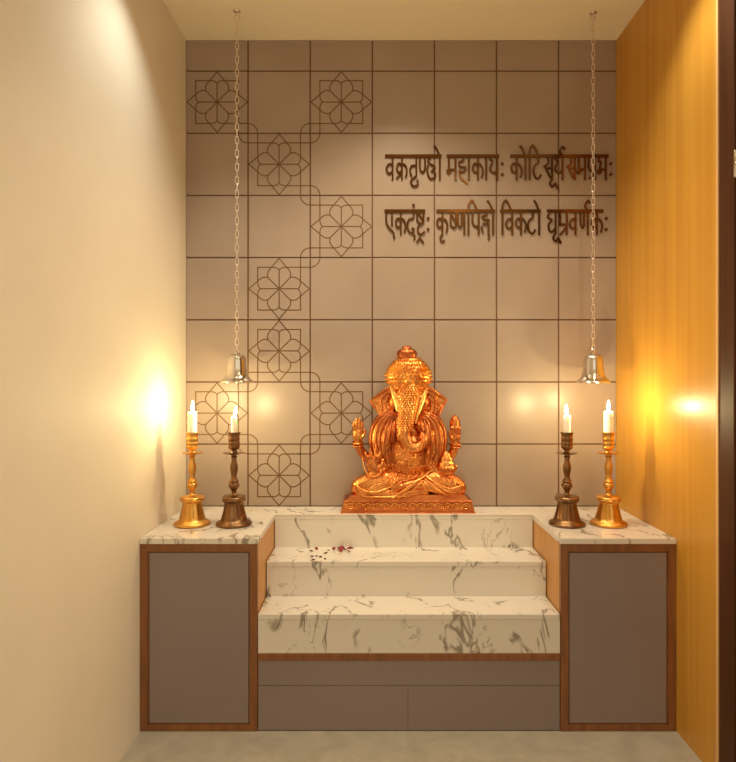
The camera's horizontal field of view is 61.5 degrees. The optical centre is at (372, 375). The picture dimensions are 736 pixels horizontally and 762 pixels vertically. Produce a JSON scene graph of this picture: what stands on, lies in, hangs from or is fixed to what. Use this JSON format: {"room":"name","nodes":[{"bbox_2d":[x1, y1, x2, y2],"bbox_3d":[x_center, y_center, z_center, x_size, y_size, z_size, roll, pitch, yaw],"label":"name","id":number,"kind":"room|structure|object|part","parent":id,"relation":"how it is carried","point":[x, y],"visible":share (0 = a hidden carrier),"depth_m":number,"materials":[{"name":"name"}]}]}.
{"room":"home prayer room","nodes":[
{"label":"home prayer room","id":0,"kind":"room"},
{"bbox_2d":[0,0,185,761],"bbox_3d":[-0.968,-0.124,0.465,0.100,3.045,5.330,0,0,0],"label":"wall","id":1,"kind":"structure","parent":0,"point":[93,92],"depth_m":1.97,"materials":[{"name":"beige paint"}]},
{"bbox_2d":[186,40,615,505],"bbox_3d":[0.138,-0.124,3.080,2.311,3.045,0.101,0,0,0],"label":"wall","id":2,"kind":"structure","parent":0,"point":[328,297],"depth_m":3.03,"materials":[{"name":"beige tile"}]},
{"bbox_2d":[385,204,429,242],"bbox_3d":[0.167,-0.746,3.025,0.220,0.195,0.008,0,0,0],"label":"lettering","id":3,"kind":"object","parent":2,"relation":"attached to","point":[417,211],"visible":1,"depth_m":3.02,"materials":[{"name":"brown wood"}]},
{"bbox_2d":[385,145,441,187],"bbox_3d":[0.197,-1.027,3.025,0.277,0.207,0.008,0,0,0],"label":"lettering","id":4,"kind":"object","parent":2,"relation":"attached to","point":[438,155],"visible":1,"depth_m":3.02,"materials":[{"name":"brown wood"}]},
{"bbox_2d":[436,199,494,242],"bbox_3d":[0.453,-0.759,3.025,0.288,0.211,0.008,0,0,0],"label":"lettering","id":5,"kind":"object","parent":2,"relation":"attached to","point":[456,211],"visible":1,"depth_m":3.02,"materials":[{"name":"brown wood"}]},
{"bbox_2d":[446,154,503,183],"bbox_3d":[0.499,-1.012,3.025,0.281,0.145,0.008,0,0,0],"label":"lettering","id":6,"kind":"object","parent":2,"relation":"attached to","point":[490,156],"visible":1,"depth_m":3.02,"materials":[{"name":"brown wood"}]},
{"bbox_2d":[500,199,540,234],"bbox_3d":[0.722,-0.778,3.025,0.199,0.174,0.008,0,0,0],"label":"lettering","id":7,"kind":"object","parent":2,"relation":"attached to","point":[502,210],"visible":1,"depth_m":3.02,"materials":[{"name":"brown wood"}]},
{"bbox_2d":[510,144,611,188],"bbox_3d":[0.921,-1.023,3.025,0.499,0.220,0.008,0,0,0],"label":"lettering","id":8,"kind":"object","parent":2,"relation":"attached to","point":[524,155],"visible":0.98,"depth_m":3.02,"materials":[{"name":"brown wood"}]},
{"bbox_2d":[546,200,607,243],"bbox_3d":[0.999,-0.754,3.025,0.300,0.215,0.008,0,0,0],"label":"lettering","id":9,"kind":"object","parent":2,"relation":"attached to","point":[586,210],"visible":0.95,"depth_m":3.02,"materials":[{"name":"brown wood"}]},
{"bbox_2d":[164,0,644,40],"bbox_3d":[0.991,-1.697,0.465,4.018,0.100,5.330,0,0,0],"label":"ceiling","id":10,"kind":"structure","parent":0,"point":[309,20],"depth_m":2.85,"materials":[{"name":"beige paint"}]},
{"bbox_2d":[233,9,240,351],"bbox_3d":[-0.613,-0.876,2.786,0.034,1.540,0.034,0,0,0],"label":"chain","id":11,"kind":"object","parent":10,"relation":"hanging from","point":[236,11],"visible":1,"depth_m":2.78,"materials":[{"name":"silver metal"}]},
{"bbox_2d":[220,348,253,383],"bbox_3d":[-0.613,-0.046,2.786,0.149,0.165,0.149,0,0,0],"label":"bell","id":12,"kind":"object","parent":11,"relation":"hanging from","point":[236,372],"visible":1,"depth_m":2.75,"materials":[{"name":"silver metal"}]},
{"bbox_2d":[589,10,596,351],"bbox_3d":[0.998,-0.876,2.800,0.034,1.540,0.034,0,0,0],"label":"chain","id":13,"kind":"object","parent":10,"relation":"hanging from","point":[593,12],"visible":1,"depth_m":2.79,"materials":[{"name":"silver metal"}]},
{"bbox_2d":[576,348,610,383],"bbox_3d":[0.998,-0.046,2.800,0.149,0.165,0.149,0,0,0],"label":"bell","id":14,"kind":"object","parent":13,"relation":"hanging from","point":[593,368],"visible":1,"depth_m":2.76,"materials":[{"name":"silver metal"}]},
{"bbox_2d":[120,730,701,761],"bbox_3d":[0.991,1.448,0.465,4.018,0.100,5.330,0,0,0],"label":"floor","id":15,"kind":"structure","parent":0,"point":[260,745],"depth_m":2.34,"materials":[{"name":"grey tile"}]},
{"bbox_2d":[140,519,274,730],"bbox_3d":[-0.686,1.028,2.728,0.462,0.736,0.596,0,0,0],"label":"storage cabinet","id":16,"kind":"object","parent":15,"relation":"on","point":[201,604],"visible":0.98,"depth_m":2.43,"materials":[{"name":"brown wood"}]},
{"bbox_3d":[-0.686,1.031,2.441,0.391,0.670,0.016,0,0,0],"label":"door","id":17,"kind":"part","parent":16,"relation":"part of","materials":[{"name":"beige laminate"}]},
{"bbox_2d":[258,653,559,729],"bbox_3d":[0.142,1.244,2.727,1.187,0.304,0.597,0,0,0],"label":"drawer unit","id":18,"kind":"object","parent":15,"relation":"on","point":[297,691],"visible":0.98,"depth_m":2.43,"materials":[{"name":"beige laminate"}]},
{"bbox_3d":[-0.158,1.307,2.442,0.589,0.174,0.018,0,0,0],"label":"drawer","id":19,"kind":"part","parent":18,"relation":"part of","materials":[{"name":"beige laminate"}]},
{"bbox_3d":[0.142,1.105,2.439,1.187,0.028,0.023,0,0,0],"label":"rail","id":20,"kind":"part","parent":18,"relation":"part of","materials":[{"name":"brown wood"}]},
{"bbox_3d":[0.142,1.169,2.442,1.187,0.097,0.018,0,0,0],"label":"drawer","id":21,"kind":"part","parent":18,"relation":"part of","materials":[{"name":"beige laminate"}]},
{"bbox_3d":[0.437,1.307,2.442,0.597,0.174,0.018,0,0,0],"label":"drawer","id":22,"kind":"part","parent":18,"relation":"part of","materials":[{"name":"beige laminate"}]},
{"bbox_2d":[258,519,559,652],"bbox_3d":[0.142,0.875,2.648,1.187,0.430,0.438,0,0,0],"label":"marble steps","id":23,"kind":"structure","parent":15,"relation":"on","point":[403,585],"depth_m":2.63,"materials":[{"name":"white stone"}]},
{"bbox_2d":[533,520,675,730],"bbox_3d":[0.965,1.028,2.728,0.454,0.736,0.596,0,0,0],"label":"storage cabinet","id":24,"kind":"object","parent":15,"relation":"on","point":[615,604],"visible":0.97,"depth_m":2.43,"materials":[{"name":"brown wood"}]},
{"bbox_2d":[140,506,675,543],"bbox_3d":[0.138,0.649,2.728,2.109,0.021,0.600,0,0,0],"label":"countertop","id":25,"kind":"structure","parent":24,"relation":"on","point":[637,531],"depth_m":2.70,"materials":[{"name":"white stone"}]},
{"bbox_2d":[174,432,210,528],"bbox_3d":[-0.776,0.440,2.655,0.153,0.398,0.153,0,0,0],"label":"candlestick","id":26,"kind":"object","parent":25,"relation":"on","point":[192,515],"visible":1,"depth_m":2.63,"materials":[{"name":"gold metal"}]},
{"bbox_2d":[188,403,196,432],"bbox_3d":[-0.776,0.179,2.655,0.039,0.145,0.039,0,0,0],"label":"candle","id":27,"kind":"object","parent":26,"relation":"on","point":[192,416],"visible":0.97,"depth_m":2.64,"materials":[{"name":"white wax"}]},
{"bbox_3d":[-0.776,0.428,2.655,0.065,0.172,0.065,0,0,0],"label":"stem","id":28,"kind":"part","parent":26,"relation":"part of","materials":[{"name":"gold metal"}]},
{"bbox_2d":[186,432,198,452],"bbox_3d":[-0.776,0.284,2.655,0.055,0.086,0.055,0,0,0],"label":"candle cup","id":29,"kind":"object","parent":26,"relation":"on","point":[192,438],"depth_m":2.64,"materials":[{"name":"gold metal"}]},
{"bbox_2d":[216,432,251,528],"bbox_3d":[-0.597,0.440,2.655,0.153,0.398,0.153,0,0,0],"label":"candlestick","id":30,"kind":"object","parent":25,"relation":"on","point":[234,516],"visible":0.98,"depth_m":2.63,"materials":[{"name":"brown metal"}]},
{"bbox_2d":[231,407,236,432],"bbox_3d":[-0.597,0.190,2.655,0.025,0.123,0.025,0,0,0],"label":"candle","id":31,"kind":"object","parent":30,"relation":"on","point":[233,419],"visible":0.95,"depth_m":2.65,"materials":[{"name":"white wax"}]},
{"bbox_2d":[227,432,240,452],"bbox_3d":[-0.597,0.284,2.655,0.055,0.086,0.055,0,0,0],"label":"candle cup","id":32,"kind":"object","parent":30,"relation":"on","point":[233,438],"depth_m":2.64,"materials":[{"name":"brown metal"}]},
{"bbox_3d":[-0.597,0.428,2.655,0.065,0.172,0.065,0,0,0],"label":"stem","id":33,"kind":"part","parent":30,"relation":"part of","materials":[{"name":"brown metal"}]},
{"bbox_2d":[340,346,475,512],"bbox_3d":[0.163,0.247,2.927,0.631,0.783,0.194,0,0,0],"label":"statue","id":34,"kind":"object","parent":25,"relation":"on","point":[410,468],"visible":1,"depth_m":2.88,"materials":[{"name":"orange metal"}]},
{"bbox_3d":[0.169,-0.007,2.932,0.223,0.165,0.138,0,0,0],"label":"crown","id":35,"kind":"part","parent":34,"relation":"part of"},
{"bbox_2d":[437,451,454,470],"bbox_3d":[0.344,0.397,2.888,0.089,0.094,0.064,0,0,0],"label":"sweets","id":36,"kind":"object","parent":34,"relation":"on","point":[445,459],"depth_m":2.87,"materials":[{"name":"metal"}]},
{"bbox_2d":[549,432,585,528],"bbox_3d":[0.833,0.440,2.655,0.153,0.398,0.153,0,0,0],"label":"candlestick","id":37,"kind":"object","parent":25,"relation":"on","point":[566,515],"visible":1,"depth_m":2.63,"materials":[{"name":"brown metal"}]},
{"bbox_2d":[563,405,570,432],"bbox_3d":[0.833,0.187,2.655,0.030,0.129,0.030,0,0,0],"label":"candle","id":38,"kind":"object","parent":37,"relation":"on","point":[566,418],"visible":0.98,"depth_m":2.64,"materials":[{"name":"white wax"}]},
{"bbox_3d":[0.833,0.428,2.655,0.065,0.172,0.065,0,0,0],"label":"stem","id":39,"kind":"part","parent":37,"relation":"part of","materials":[{"name":"brown metal"}]},
{"bbox_2d":[560,432,573,452],"bbox_3d":[0.833,0.284,2.655,0.055,0.086,0.055,0,0,0],"label":"candle cup","id":40,"kind":"object","parent":37,"relation":"on","point":[566,438],"depth_m":2.64,"materials":[{"name":"brown metal"}]},
{"bbox_2d":[590,432,627,528],"bbox_3d":[1.012,0.440,2.655,0.153,0.398,0.153,0,0,0],"label":"candlestick","id":41,"kind":"object","parent":25,"relation":"on","point":[608,515],"visible":1,"depth_m":2.63,"materials":[{"name":"gold metal"}]},
{"bbox_2d":[604,400,612,432],"bbox_3d":[1.012,0.178,2.655,0.039,0.147,0.039,0,0,0],"label":"candle","id":42,"kind":"object","parent":41,"relation":"on","point":[608,415],"visible":0.98,"depth_m":2.64,"materials":[{"name":"white wax"}]},
{"bbox_3d":[1.012,0.428,2.655,0.065,0.172,0.065,0,0,0],"label":"stem","id":43,"kind":"part","parent":41,"relation":"part of","materials":[{"name":"gold metal"}]},
{"bbox_2d":[602,432,614,452],"bbox_3d":[1.012,0.284,2.655,0.055,0.086,0.055,0,0,0],"label":"candle cup","id":44,"kind":"object","parent":41,"relation":"on","point":[608,443],"depth_m":2.64,"materials":[{"name":"gold metal"}]},
{"bbox_3d":[0.965,1.031,2.441,0.383,0.670,0.016,0,0,0],"label":"door","id":45,"kind":"part","parent":24,"relation":"part of","materials":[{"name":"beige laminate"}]},
{"bbox_2d":[616,0,715,761],"bbox_3d":[1.243,-0.124,2.639,0.100,3.045,0.981,0,0,0],"label":"wall","id":46,"kind":"structure","parent":0,"point":[666,53],"depth_m":2.46,"materials":[{"name":"orange wood"}]},
{"bbox_2d":[716,0,718,761],"bbox_3d":[1.242,-0.124,2.143,0.101,3.045,0.012,0,0,0],"label":"trim","id":47,"kind":"structure","parent":46,"relation":"attached to","point":[717,1],"depth_m":2.14,"materials":[{"name":"brown wood"}]},
{"bbox_2d":[719,0,735,761],"bbox_3d":[1.244,-0.124,2.092,0.097,3.045,0.089,0,0,0],"label":"trim","id":48,"kind":"structure","parent":46,"relation":"attached to","point":[727,8],"depth_m":2.08,"materials":[{"name":"brown wood"}]},
{"bbox_2d":[733,149,735,177],"bbox_3d":[1.222,-0.054,1.600,0.061,2.895,0.900,0,0,0],"label":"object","id":49,"kind":"structure","parent":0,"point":[734,152],"depth_m":2.04,"materials":[{"name":"silver metal"}]}
]}

